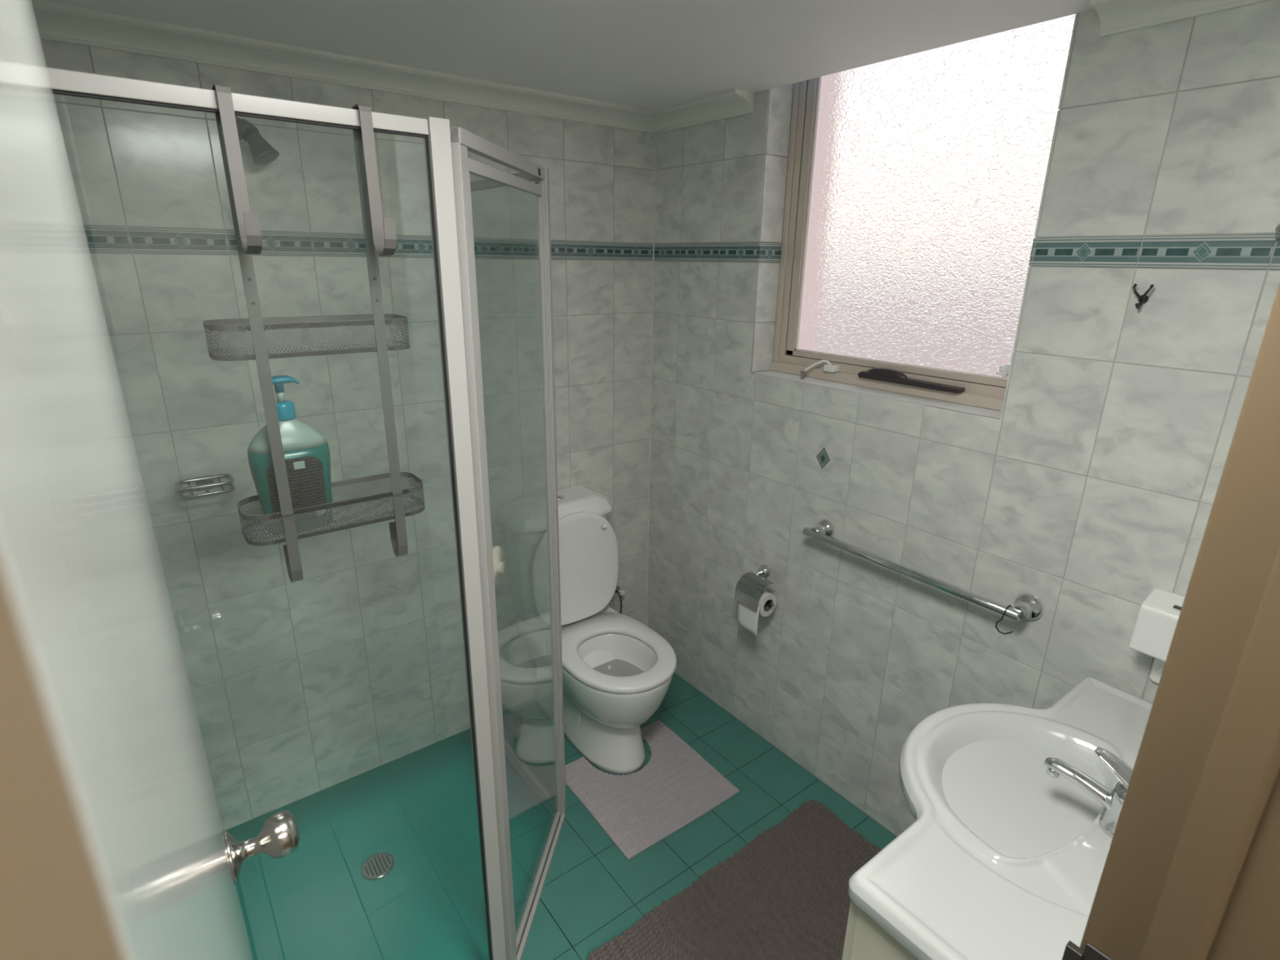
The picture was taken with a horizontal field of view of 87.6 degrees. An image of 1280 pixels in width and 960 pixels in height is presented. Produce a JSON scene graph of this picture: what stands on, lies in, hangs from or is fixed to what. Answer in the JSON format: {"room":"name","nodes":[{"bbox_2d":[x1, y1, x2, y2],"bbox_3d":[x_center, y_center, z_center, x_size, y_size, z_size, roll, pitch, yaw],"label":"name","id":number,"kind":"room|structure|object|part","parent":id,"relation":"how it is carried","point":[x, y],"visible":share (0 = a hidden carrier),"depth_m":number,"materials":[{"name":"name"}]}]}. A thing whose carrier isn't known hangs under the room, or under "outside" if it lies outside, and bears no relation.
{"room":"bathroom","nodes":[
{"label":"bathroom","id":0,"kind":"room"},
{"bbox_2d":[40,38,654,830],"bbox_3d":[-0.702,-0.169,2.201,2.020,2.500,0.121,-13,23,-35],"label":"wall","id":1,"kind":"structure","parent":0,"point":[353,667],"depth_m":2.03,"materials":[{"name":"tile"}]},
{"bbox_2d":[175,473,235,498],"bbox_3d":[-1.151,0.017,1.769,0.129,0.035,0.086,-13,23,-35],"label":"rack","id":2,"kind":"object","parent":1,"relation":"attached to","point":[206,482],"visible":1,"depth_m":1.76,"materials":[{"name":"silver metal"}]},
{"bbox_3d":[-1.174,0.007,1.798,0.040,0.035,0.010,-13,23,-35],"label":"wall plate","id":3,"kind":"part","parent":2,"relation":"part of","materials":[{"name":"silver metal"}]},
{"bbox_2d":[235,115,279,165],"bbox_3d":[-0.947,-0.827,1.620,0.154,0.118,0.065,10,20,25],"label":"rose","id":4,"kind":"object","parent":1,"relation":"attached to","point":[262,153],"visible":0.84,"depth_m":1.59,"materials":[{"name":"silver metal"}]},
{"bbox_3d":[-0.965,-0.845,1.614,0.098,0.054,0.045,12,21,30],"label":"arm","id":5,"kind":"part","parent":4,"relation":"part of"},
{"bbox_2d":[31,0,655,133],"bbox_3d":[-0.628,-1.085,1.816,1.780,0.052,0.080,-13,23,-35],"label":"trim","id":6,"kind":"structure","parent":1,"relation":"attached to","point":[55,21],"depth_m":1.67,"materials":[{"name":"paint"}]},
{"bbox_2d":[614,586,625,613],"bbox_3d":[-0.095,0.609,2.841,0.055,0.324,0.050,-13,23,-35],"label":"tap","id":7,"kind":"object","parent":1,"relation":"attached to","point":[621,593],"visible":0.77,"depth_m":2.81,"materials":[{"name":"silver metal"}]},
{"bbox_2d":[645,133,656,626],"bbox_3d":[0.042,-0.224,2.696,0.004,2.116,0.004,-13,23,-35],"label":"trim","id":8,"kind":"structure","parent":1,"relation":"attached to","point":[655,133],"depth_m":2.62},
{"bbox_2d":[226,672,896,959],"bbox_3d":[-0.064,1.259,1.762,1.780,0.120,2.050,-13,23,-35],"label":"floor","id":9,"kind":"structure","parent":0,"point":[315,901],"depth_m":2.03,"materials":[{"name":"teal tile"}]},
{"bbox_2d":[46,66,566,959],"bbox_3d":[-0.480,0.257,1.601,0.441,1.905,1.396,3,18,8],"label":"shower frame","id":10,"kind":"object","parent":9,"relation":"on","point":[449,168],"visible":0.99,"depth_m":1.25,"materials":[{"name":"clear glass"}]},
{"bbox_3d":[-0.541,-0.488,0.859,0.542,0.022,0.020,-13,23,-35],"label":"rail","id":11,"kind":"part","parent":10,"relation":"part of","materials":[{"name":"white metal"}]},
{"bbox_2d":[203,83,425,582],"bbox_3d":[-0.492,-0.185,1.038,0.288,0.720,0.212,-13,23,-35],"label":"shower caddy","id":12,"kind":"object","parent":10,"relation":"hanging from","point":[380,240],"visible":0.99,"depth_m":1.04,"materials":[{"name":"grey metal"}]},
{"bbox_2d":[247,375,333,534],"bbox_3d":[-0.568,-0.042,1.081,0.119,0.254,0.068,-13,23,-35],"label":"pump bottle","id":13,"kind":"object","parent":12,"relation":"in","point":[306,451],"visible":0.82,"depth_m":1.06,"materials":[{"name":"plastic"}]},
{"bbox_3d":[-0.567,-0.132,1.052,0.011,0.018,0.011,-13,23,-35],"label":"pump stem","id":14,"kind":"part","parent":13,"relation":"part of","materials":[{"name":"plastic"}]},
{"bbox_3d":[-0.326,0.351,1.319,0.032,1.903,0.031,-13,23,-35],"label":"post","id":15,"kind":"part","parent":10,"relation":"part of","materials":[{"name":"white metal"}]},
{"bbox_3d":[-0.308,0.333,1.378,0.016,1.901,0.032,3,18,7],"label":"post","id":16,"kind":"part","parent":10,"relation":"part of","materials":[{"name":"white metal"}]},
{"bbox_3d":[-0.262,-0.631,1.307,0.018,0.025,0.504,3,18,7],"label":"rail","id":17,"kind":"part","parent":10,"relation":"part of","materials":[{"name":"white metal"}]},
{"bbox_3d":[-0.310,0.187,1.438,0.030,0.091,0.091,3,18,7],"label":"door handle","id":18,"kind":"part","parent":10,"relation":"part of","materials":[{"name":"beige plastic"}]},
{"bbox_3d":[-0.398,-0.783,1.762,0.018,0.022,0.535,-13,23,-35],"label":"rail","id":19,"kind":"part","parent":10,"relation":"part of","materials":[{"name":"white metal"}]},
{"bbox_3d":[-0.262,-0.598,1.327,0.328,0.022,0.328,-13,23,-35],"label":"door rail","id":20,"kind":"part","parent":10,"relation":"part of","materials":[{"name":"white metal"}]},
{"bbox_3d":[-0.422,0.998,2.350,0.016,0.030,0.535,-13,23,-35],"label":"rail","id":21,"kind":"part","parent":10,"relation":"part of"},
{"bbox_3d":[-0.287,1.118,1.892,0.012,0.016,0.455,3,18,7],"label":"door rail","id":22,"kind":"part","parent":10,"relation":"part of","materials":[{"name":"white metal"}]},
{"bbox_3d":[-0.241,0.189,1.833,0.014,1.864,0.008,3,18,7],"label":"post","id":23,"kind":"part","parent":10,"relation":"part of","materials":[{"name":"grey metal"}]},
{"bbox_3d":[-0.238,0.179,1.846,0.024,1.902,0.022,3,18,7],"label":"post","id":24,"kind":"part","parent":10,"relation":"part of","materials":[{"name":"grey metal"}]},
{"bbox_2d":[360,852,394,879],"bbox_3d":[-0.784,1.155,1.993,0.092,0.013,0.092,-13,23,-35],"label":"drain","id":25,"kind":"object","parent":9,"relation":"on","point":[377,866],"depth_m":1.99,"materials":[{"name":"silver metal"}]},
{"bbox_2d":[496,485,676,775],"bbox_3d":[-0.148,0.540,2.358,0.416,0.871,0.672,-13,23,-35],"label":"toilet","id":26,"kind":"object","parent":9,"relation":"on","point":[618,671],"visible":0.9,"depth_m":2.36,"materials":[{"name":"ceramic"}]},
{"bbox_3d":[-0.291,0.103,2.420,0.416,0.074,0.180,-13,23,-35],"label":"cistern lid","id":27,"kind":"part","parent":26,"relation":"part of","materials":[{"name":"white ceramic"}]},
{"bbox_3d":[-0.224,0.316,2.394,0.360,0.416,0.028,-13,23,-35],"label":"lid","id":28,"kind":"part","parent":26,"relation":"part of","materials":[{"name":"white plastic"}]},
{"bbox_3d":[-0.091,0.587,2.293,0.372,0.021,0.480,-13,23,-35],"label":"seat","id":29,"kind":"part","parent":26,"relation":"part of","materials":[{"name":"white plastic"}]},
{"bbox_2d":[554,720,739,859],"bbox_3d":[0.021,1.023,2.272,0.469,0.010,0.451,-13,23,-35],"label":"mat","id":30,"kind":"object","parent":9,"relation":"on","point":[677,786],"visible":0.99,"depth_m":2.22,"materials":[{"name":"grey fabric"}]},
{"bbox_2d":[587,799,880,959],"bbox_3d":[0.378,1.198,1.740,0.896,0.020,0.541,-13,23,-35],"label":"bath mat","id":31,"kind":"object","parent":9,"relation":"on","point":[784,895],"visible":0.77,"depth_m":1.83,"materials":[{"name":"brown fabric"}]},
{"bbox_2d":[841,676,1152,959],"bbox_3d":[0.694,0.920,1.312,0.871,0.825,0.428,-13,23,-35],"label":"vanity","id":32,"kind":"object","parent":9,"relation":"on","point":[1002,857],"visible":0.69,"depth_m":1.08,"materials":[{"name":"white ceramic"}]},
{"bbox_3d":[0.430,0.929,1.192,0.278,0.667,0.016,-13,23,-35],"label":"cabinet door","id":33,"kind":"part","parent":32,"relation":"part of","materials":[{"name":"beige laminate"}]},
{"bbox_2d":[1044,746,1133,838],"bbox_3d":[0.752,0.496,1.097,0.056,0.127,0.146,-13,23,-35],"label":"mixer tap","id":34,"kind":"object","parent":32,"relation":"on","point":[1113,799],"visible":0.57,"depth_m":1.08,"materials":[{"name":"silver metal"}]},
{"bbox_3d":[0.741,0.509,1.111,0.033,0.050,0.120,-14,24,-38],"label":"spout","id":35,"kind":"part","parent":34,"relation":"part of","materials":[{"name":"silver metal"}]},
{"bbox_3d":[0.769,0.470,1.065,0.049,0.056,0.078,-13,23,-35],"label":"lever","id":36,"kind":"part","parent":34,"relation":"part of","materials":[{"name":"silver metal"}]},
{"bbox_2d":[40,0,1094,110],"bbox_3d":[-0.111,-0.873,1.063,1.900,0.030,2.190,-13,23,-35],"label":"ceiling","id":37,"kind":"structure","parent":0,"point":[651,55],"depth_m":1.48,"materials":[{"name":"paint"}]},
{"bbox_2d":[647,0,1279,836],"bbox_3d":[0.715,-0.057,1.924,0.121,2.500,2.072,-13,23,-35],"label":"wall","id":38,"kind":"structure","parent":0,"point":[1092,488],"depth_m":1.68,"materials":[{"name":"tile"}]},
{"bbox_2d":[652,88,754,133],"bbox_3d":[0.167,-1.187,2.158,0.080,0.052,0.472,-13,23,-35],"label":"trim","id":39,"kind":"structure","parent":38,"relation":"attached to","point":[734,102],"depth_m":2.12,"materials":[{"name":"paint"}]},
{"bbox_2d":[733,564,775,611],"bbox_3d":[0.412,0.366,2.257,0.132,0.098,0.147,-13,23,-35],"label":"holder","id":40,"kind":"object","parent":38,"relation":"attached to","point":[748,588],"visible":0.99,"depth_m":2.24,"materials":[{"name":"silver metal"}]},
{"bbox_2d":[737,589,776,638],"bbox_3d":[0.398,0.441,2.277,0.088,0.148,0.099,-13,23,-35],"label":"toilet roll","id":41,"kind":"object","parent":40,"relation":"hanging from","point":[747,617],"visible":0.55,"depth_m":2.25,"materials":[{"name":"paper"}]},
{"bbox_3d":[0.416,0.370,2.261,0.040,0.067,0.146,-13,23,-35],"label":"roll arm","id":42,"kind":"part","parent":40,"relation":"part of","materials":[{"name":"silver metal"}]},
{"bbox_2d":[770,13,1075,411],"bbox_3d":[0.697,-0.724,1.808,0.106,0.962,0.819,-13,23,-35],"label":"window","id":43,"kind":"structure","parent":38,"relation":"in","point":[915,182],"depth_m":1.80,"materials":[{"name":"white glass"}]},
{"bbox_3d":[0.722,-0.744,1.821,0.044,0.932,0.819,-13,23,-35],"label":"jamb frame","id":44,"kind":"part","parent":43,"relation":"part of","materials":[{"name":"beige metal"}]},
{"bbox_3d":[0.555,-0.355,2.083,0.086,0.041,0.013,9,20,22],"label":"latch arm","id":45,"kind":"part","parent":43,"relation":"part of","materials":[{"name":"white plastic"}]},
{"bbox_3d":[0.708,-0.308,1.911,0.030,0.023,0.132,-13,23,-35],"label":"winder knob","id":46,"kind":"part","parent":43,"relation":"part of","materials":[{"name":"brown plastic"}]},
{"bbox_3d":[0.712,-0.299,1.965,0.052,0.056,0.819,-13,23,-35],"label":"sill frame","id":47,"kind":"part","parent":43,"relation":"part of","materials":[{"name":"beige metal"}]},
{"bbox_3d":[0.731,-0.739,1.812,0.030,0.874,0.751,-13,23,-35],"label":"sash frame","id":48,"kind":"part","parent":43,"relation":"part of","materials":[{"name":"beige metal"}]},
{"bbox_2d":[802,519,1044,621],"bbox_3d":[0.733,0.235,1.823,0.074,0.068,0.669,-13,23,-35],"label":"grab rail","id":49,"kind":"object","parent":38,"relation":"attached to","point":[1027,606],"visible":1,"depth_m":1.73,"materials":[{"name":"silver metal"}]},
{"bbox_2d":[995,604,1012,634],"bbox_3d":[0.876,0.335,1.602,0.034,0.074,0.033,3,18,8],"label":"s-hook","id":50,"kind":"object","parent":49,"relation":"hanging from","point":[1010,606],"visible":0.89,"depth_m":1.60,"materials":[{"name":"metal"}]},
{"bbox_2d":[1132,284,1154,309],"bbox_3d":[0.992,-0.363,1.319,0.030,0.048,0.034,-13,23,-35],"label":"robe hook","id":51,"kind":"object","parent":38,"relation":"attached to","point":[1143,299],"visible":1,"depth_m":1.32,"materials":[{"name":"metal"}]},
{"bbox_3d":[1.000,-0.360,1.327,0.008,0.018,0.018,-13,23,-35],"label":"hook plate","id":52,"kind":"part","parent":51,"relation":"part of","materials":[{"name":"metal"}]},
{"bbox_2d":[1128,587,1184,662],"bbox_3d":[1.083,0.305,1.358,0.078,0.125,0.108,-13,23,-35],"label":"wall dispenser","id":53,"kind":"object","parent":38,"relation":"attached to","point":[1157,615],"visible":0.48,"depth_m":1.35,"materials":[{"name":"white plastic"}]},
{"bbox_2d":[1149,657,1164,684],"bbox_3d":[1.124,0.409,1.388,0.014,0.069,0.098,-13,23,-35],"label":"wall socket","id":54,"kind":"object","parent":38,"relation":"attached to","point":[1157,666],"visible":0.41,"depth_m":1.42,"materials":[{"name":"white plastic"}]},
{"bbox_2d":[1156,665,1164,674],"bbox_3d":[1.100,0.401,1.409,0.004,0.018,0.010,-13,23,-35],"label":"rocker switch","id":55,"kind":"object","parent":54,"relation":"attached to","point":[1159,668],"depth_m":1.41,"materials":[{"name":"white plastic"}]},
{"bbox_2d":[1089,0,1271,36],"bbox_3d":[1.038,-0.816,1.071,0.080,0.052,0.545,-13,23,-35],"label":"trim","id":56,"kind":"structure","parent":38,"relation":"attached to","point":[1116,16],"depth_m":1.23,"materials":[{"name":"paint"}]},
{"bbox_2d":[1274,222,1279,243],"bbox_3d":[1.100,-0.421,1.138,0.052,0.035,0.032,-13,23,-35],"label":"towel hook","id":57,"kind":"object","parent":38,"relation":"attached to","point":[1277,237],"visible":1,"depth_m":1.13,"materials":[{"name":"silver metal"}]},
{"bbox_2d":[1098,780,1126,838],"bbox_3d":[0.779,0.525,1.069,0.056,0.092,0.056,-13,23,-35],"label":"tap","id":58,"kind":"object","parent":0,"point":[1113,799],"depth_m":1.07,"materials":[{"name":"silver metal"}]},
{"bbox_3d":[0.542,0.313,0.632,1.780,2.400,0.101,-13,23,-35],"label":"wall","id":59,"kind":"structure","parent":0,"visible":0},
{"bbox_2d":[0,567,124,959],"bbox_3d":[-0.093,0.611,0.197,0.118,2.090,0.148,-13,23,-35],"label":"trim","id":60,"kind":"structure","parent":59,"relation":"attached to","point":[53,905],"depth_m":0.05,"materials":[{"name":"beige wood"}]},
{"bbox_2d":[0,0,299,959],"bbox_3d":[-0.310,0.512,0.533,0.189,2.038,0.778,-13,23,-35],"label":"door","id":61,"kind":"structure","parent":59,"relation":"in","point":[81,565],"depth_m":0.14,"materials":[{"name":"white paint"}]},
{"bbox_3d":[-0.465,0.448,0.826,0.076,0.064,0.064,-13,23,-35],"label":"knob","id":62,"kind":"part","parent":61,"relation":"part of","materials":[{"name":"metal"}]},
{"bbox_2d":[1062,282,1279,959],"bbox_3d":[0.522,0.471,0.648,0.091,2.090,0.157,-13,23,-35],"label":"trim","id":63,"kind":"structure","parent":59,"relation":"attached to","point":[1191,871],"depth_m":0.56,"materials":[{"name":"wood"}]},
{"bbox_3d":[0.460,0.517,0.682,0.009,0.090,0.054,-13,23,-35],"label":"strike plate","id":64,"kind":"part","parent":63,"relation":"part of","materials":[{"name":"metal"}]}
]}

